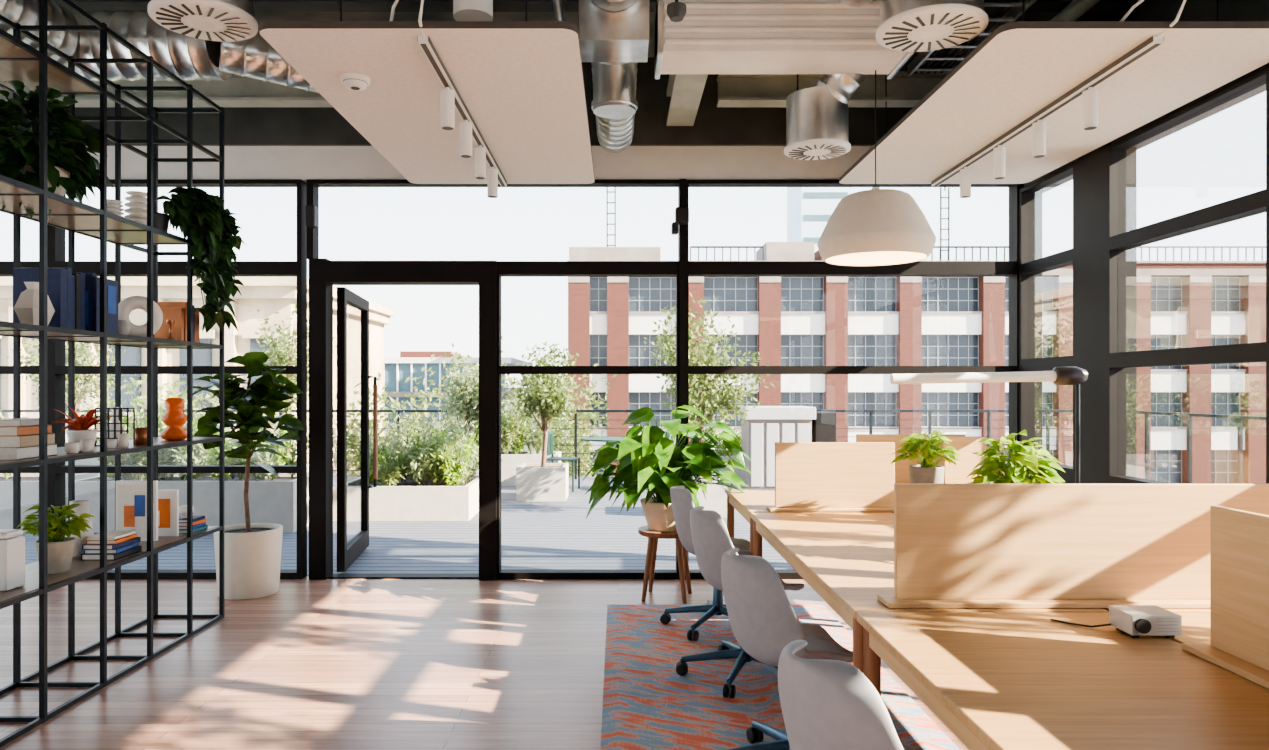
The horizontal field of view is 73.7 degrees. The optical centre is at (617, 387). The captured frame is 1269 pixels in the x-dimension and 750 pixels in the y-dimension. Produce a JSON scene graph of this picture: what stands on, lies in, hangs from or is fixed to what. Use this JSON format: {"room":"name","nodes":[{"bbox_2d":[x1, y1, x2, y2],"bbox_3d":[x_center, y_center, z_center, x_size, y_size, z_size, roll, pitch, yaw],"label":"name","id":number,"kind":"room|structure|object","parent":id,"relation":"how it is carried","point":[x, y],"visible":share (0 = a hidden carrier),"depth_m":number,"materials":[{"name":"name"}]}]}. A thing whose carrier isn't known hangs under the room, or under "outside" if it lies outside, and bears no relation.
{"room":"open-plan office","nodes":[
{"label":"open-plan office","id":0,"kind":"room"},
{"bbox_2d":[3,58,957,182],"bbox_3d":[-1.915,-2.040,6.530,10.170,0.920,0.260,0,0,0],"label":"ceiling","id":1,"kind":"structure","parent":0,"point":[303,143],"depth_m":6.42,"materials":[{"name":"white paint"}]},
{"bbox_2d":[0,225,49,537],"bbox_3d":[-5.650,-0.065,6.470,2.700,3.030,0.120,0,0,0],"label":"window","id":2,"kind":"structure","parent":1,"relation":"in","point":[6,267],"depth_m":6.41,"materials":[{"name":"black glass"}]},
{"bbox_2d":[50,179,306,578],"bbox_3d":[-3.350,-0.065,6.470,1.900,3.030,0.120,0,0,0],"label":"window","id":3,"kind":"structure","parent":1,"relation":"in","point":[298,268],"depth_m":6.41,"materials":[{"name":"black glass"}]},
{"bbox_2d":[305,205,317,227],"bbox_3d":[-2.305,-1.290,6.365,0.070,0.160,0.090,0,0,0],"label":"wall sensor","id":4,"kind":"object","parent":1,"relation":"attached to","point":[311,211],"visible":1,"depth_m":6.32,"materials":[{"name":"black plastic"}]},
{"bbox_2d":[337,287,377,571],"bbox_3d":[-2.198,0.325,7.186,0.142,2.230,1.130,0,0,-7],"label":"door","id":5,"kind":"structure","parent":1,"relation":"in","point":[347,553],"depth_m":6.90,"materials":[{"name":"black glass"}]},
{"bbox_2d":[307,179,678,579],"bbox_3d":[-0.968,-0.055,6.480,2.865,3.050,0.200,0,0,0],"label":"door frame","id":6,"kind":"structure","parent":1,"relation":"attached to","point":[324,273],"depth_m":6.40,"materials":[{"name":"black metal"}]},
{"bbox_2d":[497,274,678,578],"bbox_3d":[-0.228,0.245,6.470,1.385,2.410,0.120,0,0,0],"label":"window","id":7,"kind":"structure","parent":1,"relation":"in","point":[501,573],"depth_m":6.41,"materials":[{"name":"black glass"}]},
{"bbox_2d":[496,179,685,579],"bbox_3d":[-0.203,-0.065,6.465,1.435,3.030,0.150,0,0,0],"label":"window frame","id":8,"kind":"structure","parent":1,"relation":"attached to","point":[503,268],"depth_m":6.41,"materials":[{"name":"black metal"}]},
{"bbox_2d":[671,207,688,234],"bbox_3d":[0.465,-1.250,6.325,0.130,0.200,0.130,0,0,0],"label":"wall sensor","id":9,"kind":"object","parent":1,"relation":"attached to","point":[681,213],"visible":1,"depth_m":6.30,"materials":[{"name":"black plastic"}]},
{"bbox_2d":[686,179,1016,578],"bbox_3d":[1.792,-0.065,6.470,2.555,3.030,0.120,0,0,0],"label":"window","id":10,"kind":"structure","parent":1,"relation":"in","point":[693,268],"depth_m":6.41,"materials":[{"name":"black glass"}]},
{"bbox_2d":[0,477,992,749],"bbox_3d":[-3.000,1.600,5.000,22.000,0.300,18.000,0,0,0],"label":"floor","id":11,"kind":"structure","parent":0,"point":[328,664],"depth_m":4.73,"materials":[{"name":"brown wood"}]},
{"bbox_2d":[0,473,12,528],"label":"planter","id":12,"kind":"object","parent":11,"relation":"on","point":[6,479],"depth_m":8.60,"materials":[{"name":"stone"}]},
{"bbox_2d":[21,473,38,532],"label":"planter","id":13,"kind":"object","parent":11,"relation":"on","point":[29,490],"depth_m":8.60,"materials":[{"name":"concrete"}]},
{"bbox_2d":[7,338,133,419],"bbox_3d":[-7.156,0.162,11.174,1.450,2.616,1.402,0,0,0],"label":"tree","id":14,"kind":"object","parent":11,"relation":"on","point":[94,382],"visible":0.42,"depth_m":11.06,"materials":[{"name":"green plant"}]},
{"bbox_2d":[65,434,108,475],"bbox_3d":[-9.750,1.010,10.100,8.500,0.920,0.200,0,0,0],"label":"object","id":15,"kind":"structure","parent":11,"relation":"on","point":[91,461],"depth_m":10.00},
{"bbox_2d":[2,66,1268,483],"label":"window","id":16,"kind":"structure","parent":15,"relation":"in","point":[1117,240],"depth_m":5.22,"materials":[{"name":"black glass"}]},
{"bbox_2d":[75,457,99,532],"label":"planter","id":17,"kind":"object","parent":11,"relation":"on","point":[87,488],"depth_m":8.60,"materials":[{"name":"concrete"}]},
{"bbox_2d":[107,455,114,530],"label":"planter","id":18,"kind":"object","parent":11,"relation":"on","point":[110,459],"depth_m":8.60,"materials":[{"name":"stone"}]},
{"bbox_2d":[0,0,223,747],"bbox_3d":[-2.710,-0.160,3.670,0.442,3.220,3.362,0,0,0],"label":"shelving","id":19,"kind":"object","parent":11,"relation":"on","point":[19,60],"visible":0.9,"depth_m":4.27,"materials":[{"name":"black metal"}]},
{"bbox_2d":[0,529,24,590],"bbox_3d":[-2.660,0.743,3.660,0.120,0.250,0.120,0,0,0],"label":"canister","id":20,"kind":"object","parent":19,"relation":"on","point":[12,545],"visible":1,"depth_m":3.63,"materials":[{"name":"ceramic"}]},
{"bbox_2d":[0,418,56,459],"bbox_3d":[-2.680,0.223,3.760,0.212,0.170,0.260,0,0,0],"label":"books","id":21,"kind":"object","parent":19,"relation":"in","point":[19,437],"visible":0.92,"depth_m":3.67,"materials":[{"name":"paper"}]},
{"bbox_2d":[14,282,54,324],"bbox_3d":[-2.682,-0.372,3.711,0.154,0.200,0.386,0,0,35],"label":"vase","id":22,"kind":"object","parent":19,"relation":"on","point":[26,307],"visible":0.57,"depth_m":3.75,"materials":[{"name":"white ceramic"}]},
{"bbox_2d":[13,267,84,329],"bbox_3d":[-2.680,-0.418,3.994,0.220,0.291,0.189,0,0,0],"label":"books","id":23,"kind":"object","parent":19,"relation":"on","point":[66,289],"visible":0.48,"depth_m":3.91,"materials":[{"name":"blue paper"}]},
{"bbox_2d":[18,504,94,573],"bbox_3d":[-2.668,0.709,3.997,0.314,0.316,0.334,0,0,0],"label":"potted schefflera","id":24,"kind":"object","parent":19,"relation":"on","point":[60,547],"visible":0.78,"depth_m":3.96,"materials":[{"name":"plant"}]},
{"bbox_2d":[0,80,113,219],"bbox_3d":[-2.706,-1.105,3.974,0.519,0.615,0.733,0,0,0],"label":"potted plant","id":25,"kind":"object","parent":19,"relation":"on","point":[71,169],"visible":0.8,"depth_m":3.88,"materials":[{"name":"plant"}]},
{"bbox_2d":[65,439,93,452],"bbox_3d":[-2.224,0.273,3.508,0.510,0.070,0.786,0,0,0],"label":"cups","id":26,"kind":"object","parent":19,"relation":"on","point":[84,445],"depth_m":4.05,"materials":[{"name":"white ceramic"}]},
{"bbox_2d":[65,500,94,556],"bbox_3d":[-2.792,0.728,4.413,0.140,0.280,0.170,0,0,34],"label":"pitcher","id":27,"kind":"object","parent":19,"relation":"on","point":[84,506],"visible":0.47,"depth_m":4.36,"materials":[{"name":"ceramic"}]},
{"bbox_2d":[53,408,113,450],"bbox_3d":[-2.659,0.200,4.204,0.285,0.215,0.260,0,0,-28],"label":"bromeliad","id":28,"kind":"object","parent":19,"relation":"on","point":[81,425],"visible":0.87,"depth_m":4.16,"materials":[{"name":"red plant"}]},
{"bbox_2d":[72,272,117,333],"bbox_3d":[-2.669,-0.417,4.208,0.262,0.290,0.184,0,0,0],"label":"picture book","id":29,"kind":"object","parent":19,"relation":"in","point":[92,283],"visible":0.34,"depth_m":4.13,"materials":[{"name":"blue paper"}]},
{"bbox_2d":[81,530,140,559],"bbox_3d":[-2.620,0.810,4.380,0.173,0.115,0.240,0,0,0],"label":"book stack","id":30,"kind":"object","parent":19,"relation":"in","point":[120,543],"visible":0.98,"depth_m":4.29,"materials":[{"name":"multicoloured paper"}]},
{"bbox_2d":[94,408,134,445],"bbox_3d":[-2.672,0.206,4.493,0.176,0.203,0.066,0,0,0],"label":"sculpture","id":31,"kind":"object","parent":19,"relation":"on","point":[108,409],"visible":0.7,"depth_m":4.46,"materials":[{"name":"black metal"}]},
{"bbox_2d":[110,407,124,442],"bbox_3d":[-2.840,0.207,4.780,0.090,0.200,0.090,0,0,0],"label":"bottle vase","id":32,"kind":"object","parent":19,"relation":"on","point":[117,419],"visible":0.47,"depth_m":4.76,"materials":[{"name":"white ceramic"}]},
{"bbox_2d":[107,434,128,447],"bbox_3d":[-2.259,0.273,3.849,0.585,0.070,0.944,0,0,0],"label":"cups","id":33,"kind":"object","parent":19,"relation":"on","point":[123,439],"depth_m":4.36,"materials":[{"name":"white ceramic"}]},
{"bbox_2d":[107,191,146,224],"bbox_3d":[-2.635,-0.963,4.541,0.136,0.200,0.297,0,0,10],"label":"vase","id":34,"kind":"object","parent":19,"relation":"on","point":[137,210],"visible":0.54,"depth_m":4.57,"materials":[{"name":"white ceramic"}]},
{"bbox_2d":[116,481,157,540],"bbox_3d":[-2.735,0.698,4.806,0.230,0.340,0.027,0,0,0],"label":"framed print","id":35,"kind":"object","parent":19,"relation":"in","point":[131,496],"visible":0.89,"depth_m":4.80,"materials":[{"name":"white paper"}]},
{"bbox_2d":[118,296,162,336],"bbox_3d":[-2.640,-0.391,4.660,0.236,0.236,0.078,0,0,-29],"label":"ring sculpture","id":36,"kind":"object","parent":19,"relation":"on","point":[129,304],"visible":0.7,"depth_m":4.63,"materials":[{"name":"white ceramic"}]},
{"bbox_2d":[135,428,146,444],"bbox_3d":[-2.594,0.263,4.630,0.076,0.090,0.098,0,0,31],"label":"mug","id":37,"kind":"object","parent":19,"relation":"on","point":[140,433],"visible":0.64,"depth_m":4.59,"materials":[{"name":"orange metal"}]},
{"bbox_2d":[158,490,178,535],"bbox_3d":[-2.690,0.733,4.957,0.220,0.270,0.026,0,0,0],"label":"framed print","id":38,"kind":"object","parent":19,"relation":"in","point":[168,500],"visible":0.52,"depth_m":4.95,"materials":[{"name":"white paper"}]},
{"bbox_2d":[160,398,186,439],"bbox_3d":[-2.630,0.182,5.020,0.160,0.250,0.160,0,0,0],"label":"glass vase","id":39,"kind":"object","parent":19,"relation":"on","point":[174,418],"visible":0.98,"depth_m":4.97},
{"bbox_2d":[154,302,199,342],"bbox_3d":[-2.660,-0.393,5.108,0.170,0.241,0.216,0,0,0],"label":"books","id":40,"kind":"object","parent":19,"relation":"in","point":[177,311],"visible":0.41,"depth_m":5.00,"materials":[{"name":"orange paper"}]},
{"bbox_2d":[179,516,207,533],"bbox_3d":[-2.620,0.828,5.140,0.165,0.080,0.201,0,0,0],"label":"book stack","id":41,"kind":"object","parent":19,"relation":"in","point":[199,522],"visible":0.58,"depth_m":5.11,"materials":[{"name":"paper"}]},
{"bbox_2d":[153,186,244,332],"bbox_3d":[-2.503,-0.748,5.091,0.484,0.826,0.673,0,0,0],"label":"hanging plant","id":42,"kind":"object","parent":19,"relation":"on","point":[213,226],"visible":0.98,"depth_m":4.96,"materials":[{"name":"plant"}]},
{"bbox_2d":[158,446,186,515],"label":"planter","id":43,"kind":"object","parent":11,"relation":"on","point":[173,456],"depth_m":8.78,"materials":[{"name":"concrete"}]},
{"bbox_2d":[193,444,218,525],"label":"planter","id":44,"kind":"object","parent":11,"relation":"on","point":[205,485],"depth_m":8.60,"materials":[{"name":"concrete"}]},
{"bbox_2d":[193,352,304,599],"bbox_3d":[-2.603,0.600,5.941,0.809,1.701,0.528,0,0,0],"label":"fiddle leaf fig","id":45,"kind":"object","parent":11,"relation":"on","point":[252,551],"visible":0.91,"depth_m":5.88,"materials":[{"name":"plant"}]},
{"bbox_2d":[224,440,296,532],"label":"planter","id":46,"kind":"object","parent":11,"relation":"on","point":[272,498],"depth_m":8.60,"materials":[{"name":"concrete"}]},
{"bbox_2d":[255,305,336,471],"bbox_3d":[-4.435,0.172,11.567,1.310,2.595,1.340,0,0,0],"label":"tree","id":47,"kind":"object","parent":11,"relation":"on","point":[283,358],"visible":0.38,"depth_m":11.38,"materials":[{"name":"green plant"}]},
{"bbox_2d":[333,406,478,520],"bbox_3d":[-2.360,0.834,10.037,1.683,1.273,1.431,0,0,0],"label":"planter","id":48,"kind":"object","parent":11,"relation":"on","point":[442,484],"visible":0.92,"depth_m":9.51,"materials":[{"name":"stone"}]},
{"bbox_2d":[438,411,464,441],"label":"shrub","id":49,"kind":"object","parent":11,"relation":"on","point":[454,420],"depth_m":13.01,"materials":[{"name":"plant"}]},
{"bbox_2d":[438,360,505,474],"bbox_3d":[-2.044,0.535,11.729,1.011,1.870,1.056,0,0,0],"label":"tree","id":50,"kind":"object","parent":11,"relation":"on","point":[467,398],"visible":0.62,"depth_m":11.57,"materials":[{"name":"green plant"}]},
{"bbox_2d":[501,396,543,485],"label":"planter","id":51,"kind":"object","parent":11,"relation":"on","point":[515,434],"depth_m":12.87,"materials":[{"name":"stone"}]},
{"bbox_2d":[501,341,578,500],"bbox_3d":[-1.045,0.394,11.256,1.031,2.152,1.173,0,0,0],"label":"tree","id":52,"kind":"object","parent":11,"relation":"on","point":[543,481],"visible":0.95,"depth_m":11.04,"materials":[{"name":"green plant"}]},
{"bbox_2d":[546,431,580,491],"bbox_3d":[-0.800,1.050,12.200,0.440,0.840,0.440,0,0,10],"label":"chair","id":53,"kind":"object","parent":11,"relation":"on","point":[550,433],"visible":0.71,"depth_m":12.21,"materials":[{"name":"green metal"}]},
{"bbox_2d":[580,437,622,491],"bbox_3d":[-0.150,1.097,12.200,0.800,0.745,0.796,0,0,0],"label":"table","id":54,"kind":"object","parent":11,"relation":"on","point":[593,439],"visible":0.43,"depth_m":12.00,"materials":[{"name":"green metal"}]},
{"bbox_2d":[638,525,691,603],"bbox_3d":[0.340,1.214,5.860,0.400,0.477,0.400,0,0,0],"label":"stool","id":55,"kind":"object","parent":11,"relation":"on","point":[653,536],"visible":0.65,"depth_m":5.75,"materials":[{"name":"brown wood"}]},
{"bbox_2d":[580,405,754,531],"bbox_3d":[0.328,0.544,5.678,1.181,0.861,0.770,0,0,0],"label":"potted plant","id":56,"kind":"object","parent":55,"relation":"on","point":[651,461],"visible":0.93,"depth_m":5.59,"materials":[{"name":"plant"}]},
{"bbox_2d":[643,292,773,517],"bbox_3d":[1.022,0.160,9.791,1.352,2.620,1.468,0,0,-14],"label":"tree","id":57,"kind":"object","parent":11,"relation":"on","point":[701,387],"visible":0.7,"depth_m":9.61,"materials":[{"name":"green plant"}]},
{"bbox_2d":[689,411,740,483],"bbox_3d":[1.763,0.901,13.220,1.727,1.138,0.713,0,0,0],"label":"planter","id":58,"kind":"object","parent":11,"relation":"on","point":[713,432],"visible":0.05,"depth_m":13.07,"materials":[{"name":"stone"}]},
{"bbox_2d":[600,604,959,749],"bbox_3d":[0.645,1.444,2.910,1.430,0.012,5.420,0,0,0],"label":"woven rug","id":59,"kind":"object","parent":11,"relation":"on","point":[647,705],"visible":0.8,"depth_m":4.01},
{"bbox_2d":[660,485,762,640],"bbox_3d":[0.625,1.014,5.090,0.647,0.844,0.680,0,0,-21],"label":"desk chair","id":60,"kind":"object","parent":59,"relation":"on","point":[682,502],"visible":0.48,"depth_m":4.99,"materials":[{"name":"grey fabric"}]},
{"bbox_2d":[676,506,803,698],"bbox_3d":[0.663,1.014,4.234,0.647,0.844,0.680,0,0,-31],"label":"desk chair","id":61,"kind":"object","parent":59,"relation":"on","point":[711,539],"visible":0.53,"depth_m":4.08,"materials":[{"name":"grey fabric"}]},
{"bbox_2d":[721,548,852,749],"bbox_3d":[0.651,1.014,3.155,0.689,0.844,0.656,0,0,-20],"label":"desk chair","id":62,"kind":"object","parent":59,"relation":"on","point":[763,620],"visible":0.78,"depth_m":2.96,"materials":[{"name":"grey fabric"}]},
{"bbox_2d":[778,640,923,749],"bbox_3d":[0.647,1.014,1.954,0.680,0.844,0.647,0,0,17],"label":"desk chair","id":63,"kind":"object","parent":59,"relation":"on","point":[826,704],"visible":1,"depth_m":1.80,"materials":[{"name":"grey fabric"}]},
{"bbox_2d":[750,512,1209,672],"bbox_3d":[1.570,1.080,3.765,1.630,0.740,2.130,0,0,0],"label":"desk","id":64,"kind":"object","parent":59,"relation":"on","point":[847,558],"visible":0.3,"depth_m":3.59,"materials":[{"name":"brown wood"}]},
{"bbox_2d":[891,430,961,483],"bbox_3d":[1.672,0.466,4.549,0.351,0.486,0.360,0,0,-43],"label":"pothos","id":65,"kind":"object","parent":64,"relation":"on","point":[923,473],"visible":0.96,"depth_m":4.49,"materials":[{"name":"plant"}]},
{"bbox_2d":[890,366,1087,483],"bbox_3d":[1.867,0.300,4.250,0.986,0.818,0.140,0,0,0],"label":"desk lamp","id":66,"kind":"object","parent":64,"relation":"on","point":[1073,375],"visible":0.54,"depth_m":4.23,"materials":[{"name":"white metal"}]},
{"bbox_2d":[966,430,1064,483],"bbox_3d":[1.625,0.439,3.447,0.396,0.540,0.387,0,0,43],"label":"pothos","id":67,"kind":"object","parent":64,"relation":"on","point":[1024,453],"visible":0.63,"depth_m":3.40,"materials":[{"name":"plant"}]},
{"bbox_2d":[877,484,1268,607],"bbox_3d":[1.595,0.512,2.780,1.450,0.394,0.120,0,0,0],"label":"divider","id":68,"kind":"object","parent":64,"relation":"on","point":[956,545],"visible":0.97,"depth_m":2.77,"materials":[{"name":"brown wood"}]},
{"bbox_2d":[857,612,1268,749],"bbox_3d":[1.570,1.080,1.515,1.630,0.740,2.330,0,0,0],"label":"desk","id":69,"kind":"object","parent":59,"relation":"on","point":[996,680],"visible":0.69,"depth_m":2.05,"materials":[{"name":"brown wood"}]},
{"bbox_2d":[1109,605,1181,637],"bbox_3d":[1.520,0.675,2.436,0.140,0.067,0.129,0,0,0],"label":"projector","id":70,"kind":"object","parent":69,"relation":"on","point":[1133,621],"visible":0.97,"depth_m":2.39,"materials":[{"name":"white plastic"}]},
{"bbox_2d":[1181,506,1268,688],"bbox_3d":[1.600,0.512,1.450,0.140,0.394,1.700,0,0,0],"label":"divider","id":71,"kind":"object","parent":69,"relation":"on","point":[1239,539],"visible":1,"depth_m":2.15,"materials":[{"name":"brown wood"}]},
{"bbox_2d":[738,406,835,488],"bbox_3d":[2.450,0.870,12.350,1.300,1.200,0.800,0,0,0],"label":"outdoor unit","id":72,"kind":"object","parent":11,"relation":"on","point":[765,426],"depth_m":11.98,"materials":[{"name":"white metal"}]},
{"bbox_2d":[725,489,893,555],"bbox_3d":[1.570,1.080,5.415,1.630,0.740,1.130,0,0,0],"label":"desk","id":73,"kind":"object","parent":11,"relation":"on","point":[751,500],"visible":0.16,"depth_m":5.49,"materials":[{"name":"brown wood"}]},
{"bbox_2d":[766,442,894,511],"bbox_3d":[1.245,0.512,4.900,0.750,0.394,0.120,0,0,0],"label":"divider","id":74,"kind":"object","parent":73,"relation":"on","point":[809,476],"visible":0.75,"depth_m":4.89,"materials":[{"name":"brown wood"}]},
{"bbox_2d":[856,434,965,483],"bbox_3d":[1.980,0.512,5.750,0.800,0.394,0.120,0,0,0],"label":"divider","id":75,"kind":"object","parent":73,"relation":"on","point":[901,467],"visible":0.25,"depth_m":5.74,"materials":[{"name":"brown wood"}]},
{"bbox_2d":[943,437,984,483],"bbox_3d":[2.220,0.512,5.450,0.320,0.394,0.120,0,0,0],"label":"divider","id":76,"kind":"object","parent":73,"relation":"on","point":[965,446],"visible":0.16,"depth_m":5.44,"materials":[{"name":"brown wood"}]},
{"bbox_2d":[54,0,1126,70],"bbox_3d":[-1.890,-2.515,1.305,10.420,0.370,10.810,0,0,0],"label":"ceiling","id":77,"kind":"structure","parent":0,"point":[265,10],"depth_m":5.22,"materials":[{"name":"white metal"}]},
{"bbox_2d":[0,0,318,92],"bbox_3d":[-3.684,-2.140,2.368,6.231,0.718,6.738,0,0,0],"label":"spiral duct","id":78,"kind":"object","parent":77,"relation":"hanging from","point":[188,58],"visible":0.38,"depth_m":4.85,"materials":[{"name":"metal"}]},
{"bbox_2d":[147,0,257,41],"bbox_3d":[-2.243,-2.034,3.850,1.411,0.929,0.429,0,0,23],"label":"ceiling vent","id":79,"kind":"object","parent":77,"relation":"in","point":[211,20],"visible":1,"depth_m":3.62,"materials":[{"name":"metal"}]},
{"bbox_2d":[259,0,594,183],"bbox_3d":[-0.845,-2.000,4.875,1.350,0.999,2.690,0,0,0],"label":"acoustic panel","id":80,"kind":"object","parent":77,"relation":"attached to","point":[521,83],"visible":0.99,"depth_m":4.24,"materials":[{"name":"fabric"}]},
{"bbox_2d":[340,73,369,90],"bbox_3d":[-1.270,-1.473,4.090,0.140,0.052,0.140,0,0,0],"label":"smoke detector","id":81,"kind":"object","parent":80,"relation":"attached to","point":[351,81],"visible":1,"depth_m":4.05,"materials":[{"name":"white plastic"}]},
{"bbox_2d":[389,0,506,197],"bbox_3d":[-0.895,-1.470,4.807,0.203,0.413,2.687,0,0,0],"label":"track light","id":82,"kind":"object","parent":80,"relation":"attached to","point":[451,99],"visible":0.98,"depth_m":4.50,"materials":[{"name":"white metal"}]},
{"bbox_2d":[453,0,492,20],"bbox_3d":[-0.630,-2.054,3.680,0.170,0.889,0.170,0,0,0],"label":"ceiling speaker","id":83,"kind":"object","parent":77,"relation":"attached to","point":[463,10],"depth_m":3.63},
{"bbox_2d":[666,74,707,125],"bbox_3d":[0.460,-2.224,5.500,0.200,0.549,1.600,0,0,0],"label":"steel beam","id":84,"kind":"structure","parent":77,"relation":"attached to","point":[685,91],"depth_m":5.74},
{"bbox_2d":[655,0,913,78],"bbox_3d":[1.500,-1.930,4.195,2.800,0.480,0.890,0,0,0],"label":"ceiling panel","id":85,"kind":"object","parent":77,"relation":"attached to","point":[713,36],"visible":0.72,"depth_m":4.30,"materials":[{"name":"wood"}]},
{"bbox_2d":[579,0,648,152],"bbox_3d":[-0.020,-1.922,4.197,0.360,0.744,4.007,0,0,0],"label":"duct","id":86,"kind":"object","parent":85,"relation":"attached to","point":[613,34],"visible":0.99,"depth_m":4.52,"materials":[{"name":"metal"}]},
{"bbox_2d":[817,70,935,265],"bbox_3d":[1.370,-1.188,4.500,0.604,1.005,0.604,0,0,0],"label":"pendant lamp","id":87,"kind":"object","parent":85,"relation":"hanging from","point":[876,226],"visible":1,"depth_m":4.30,"materials":[{"name":"beige metal"}]},
{"bbox_2d":[784,73,866,160],"bbox_3d":[1.178,-1.915,4.721,0.369,1.169,0.553,0,0,-32],"label":"ceiling vent","id":88,"kind":"object","parent":77,"relation":"in","point":[817,116],"visible":0.62,"depth_m":4.66,"materials":[{"name":"metal"}]},
{"bbox_2d":[553,0,1099,21],"bbox_3d":[-1.965,-2.210,3.400,9.870,0.215,5.800,0,0,0],"label":"pipe","id":89,"kind":"object","parent":77,"relation":"attached to","point":[1075,9],"visible":0.02,"depth_m":4.81,"materials":[{"name":"metal"}]},
{"bbox_2d":[717,71,950,106],"bbox_3d":[1.885,-2.090,5.925,2.370,0.200,0.150,0,0,0],"label":"steel beam","id":90,"kind":"structure","parent":77,"relation":"attached to","point":[734,90],"depth_m":5.92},
{"bbox_2d":[839,0,987,51],"bbox_3d":[1.363,-2.034,3.931,0.470,0.929,0.816,0,0,-9],"label":"ceiling vent","id":91,"kind":"object","parent":77,"relation":"in","point":[905,25],"visible":1,"depth_m":3.69,"materials":[{"name":"metal"}]},
{"bbox_2d":[907,0,1036,75],"bbox_3d":[2.110,-2.215,3.600,0.320,0.229,4.200,0,0,0],"label":"cable tray","id":92,"kind":"object","parent":77,"relation":"attached to","point":[1009,14],"visible":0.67,"depth_m":5.23,"materials":[{"name":"metal"}]},
{"bbox_2d":[839,0,1268,183],"bbox_3d":[2.305,-2.000,4.875,1.390,0.999,2.690,0,0,0],"label":"acoustic panel","id":93,"kind":"object","parent":77,"relation":"attached to","point":[1022,67],"visible":0.94,"depth_m":4.29,"materials":[{"name":"fabric"}]},
{"bbox_2d":[931,0,1185,197],"bbox_3d":[2.235,-1.470,4.807,0.203,0.413,2.687,0,0,0],"label":"track light","id":94,"kind":"object","parent":93,"relation":"attached to","point":[1085,89],"visible":0.98,"depth_m":4.51,"materials":[{"name":"white metal"}]},
{"bbox_2d":[667,0,685,21],"bbox_3d":[0.270,-2.099,3.900,0.090,0.799,0.090,0,0,0],"label":"ceiling camera","id":95,"kind":"object","parent":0,"point":[676,11],"depth_m":3.87,"materials":[{"name":"grey plastic"}]},
{"bbox_2d":[1024,0,1268,483],"bbox_3d":[3.150,-0.525,1.280,0.240,3.950,10.560,0,0,0],"label":"wall","id":96,"kind":"structure","parent":0,"point":[1090,166],"depth_m":5.29,"materials":[{"name":"black metal"}]},
{"bbox_2d":[1009,183,1041,483],"bbox_3d":[3.115,-0.065,1.270,0.190,3.030,10.540,0,0,0],"label":"trim","id":97,"kind":"structure","parent":96,"relation":"attached to","point":[1013,190],"depth_m":6.40,"materials":[{"name":"black metal"}]},
{"bbox_2d":[1019,161,1076,476],"bbox_3d":[3.080,-0.455,5.995,0.100,2.090,0.830,0,0,0],"label":"window","id":98,"kind":"structure","parent":96,"relation":"in","point":[1029,267],"depth_m":6.36,"materials":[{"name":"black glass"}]},
{"bbox_3d":[-7.050,-2.040,1.230,0.100,0.920,10.460,0,0,0],"label":"wall","id":99,"kind":"structure","parent":0,"visible":0},
{"bbox_2d":[0,74,332,106],"bbox_3d":[-3.700,-2.090,5.925,6.600,0.200,0.150,0,0,0],"label":"steel beam","id":100,"kind":"structure","parent":99,"relation":"attached to","point":[237,91],"depth_m":5.92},
{"label":"outside","id":101,"kind":"structure","parent":0,"visible":0},
{"bbox_3d":[0.000,19.550,207.100,400.000,0.200,385.800,0,0,0],"label":"ground","id":102,"kind":"structure","parent":101,"visible":0},
{"bbox_2d":[84,374,218,464],"bbox_3d":[-14.088,9.458,25.949,4.037,20.024,4.113,0,0,-25],"label":"street tree","id":103,"kind":"object","parent":102,"relation":"on","point":[175,384],"visible":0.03,"depth_m":26.43,"materials":[{"name":"green plant"}]},
{"bbox_2d":[0,277,393,476],"bbox_3d":[-22.800,7.775,35.650,23.400,23.350,12.700,0,0,0],"label":"sandstone building","id":104,"kind":"structure","parent":102,"relation":"on","point":[270,295],"depth_m":30.00,"materials":[{"name":"beige stone"}]},
{"bbox_2d":[333,367,439,476],"bbox_3d":[-9.107,9.326,33.733,4.582,20.288,4.081,0,0,0],"label":"street tree","id":105,"kind":"object","parent":102,"relation":"on","point":[430,395],"visible":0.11,"depth_m":32.98,"materials":[{"name":"green plant"}]},
{"bbox_2d":[384,351,561,450],"bbox_3d":[-12.500,8.300,67.250,15.000,22.300,15.500,0,0,0],"label":"office block","id":106,"kind":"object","parent":102,"relation":"on","point":[397,370],"visible":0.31,"depth_m":59.80,"materials":[{"name":"white concrete"}]},
{"bbox_2d":[428,336,540,450],"bbox_3d":[-5.396,8.655,35.857,4.768,21.630,4.513,0,0,0],"label":"street tree","id":107,"kind":"object","parent":102,"relation":"on","point":[459,357],"visible":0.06,"depth_m":35.09,"materials":[{"name":"green plant"}]},
{"bbox_2d":[533,364,616,476],"bbox_3d":[-2.065,9.200,37.656,4.186,20.539,4.125,0,0,0],"label":"street tree","id":108,"kind":"object","parent":102,"relation":"on","point":[582,448],"visible":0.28,"depth_m":37.07,"materials":[{"name":"green plant"}]},
{"bbox_2d":[787,187,850,252],"bbox_3d":[29.500,-7.550,124.950,7.000,54.000,10.100,0,0,0],"label":"office tower","id":109,"kind":"structure","parent":102,"relation":"on","point":[809,209],"depth_m":120.01,"materials":[{"name":"white concrete"}]},
{"bbox_2d":[568,242,1265,483],"bbox_3d":[25.030,5.150,61.830,56.260,28.600,20.340,0,0,0],"label":"building","id":110,"kind":"structure","parent":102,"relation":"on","point":[789,321],"depth_m":51.99,"materials":[{"name":"brick"}]},
{"bbox_2d":[940,187,949,260],"bbox_3d":[28.600,0.200,74.020,0.800,38.500,0.160,0,0,0],"label":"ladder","id":111,"kind":"object","parent":110,"relation":"on","point":[941,197],"visible":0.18,"depth_m":74.01,"materials":[{"name":"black metal"}]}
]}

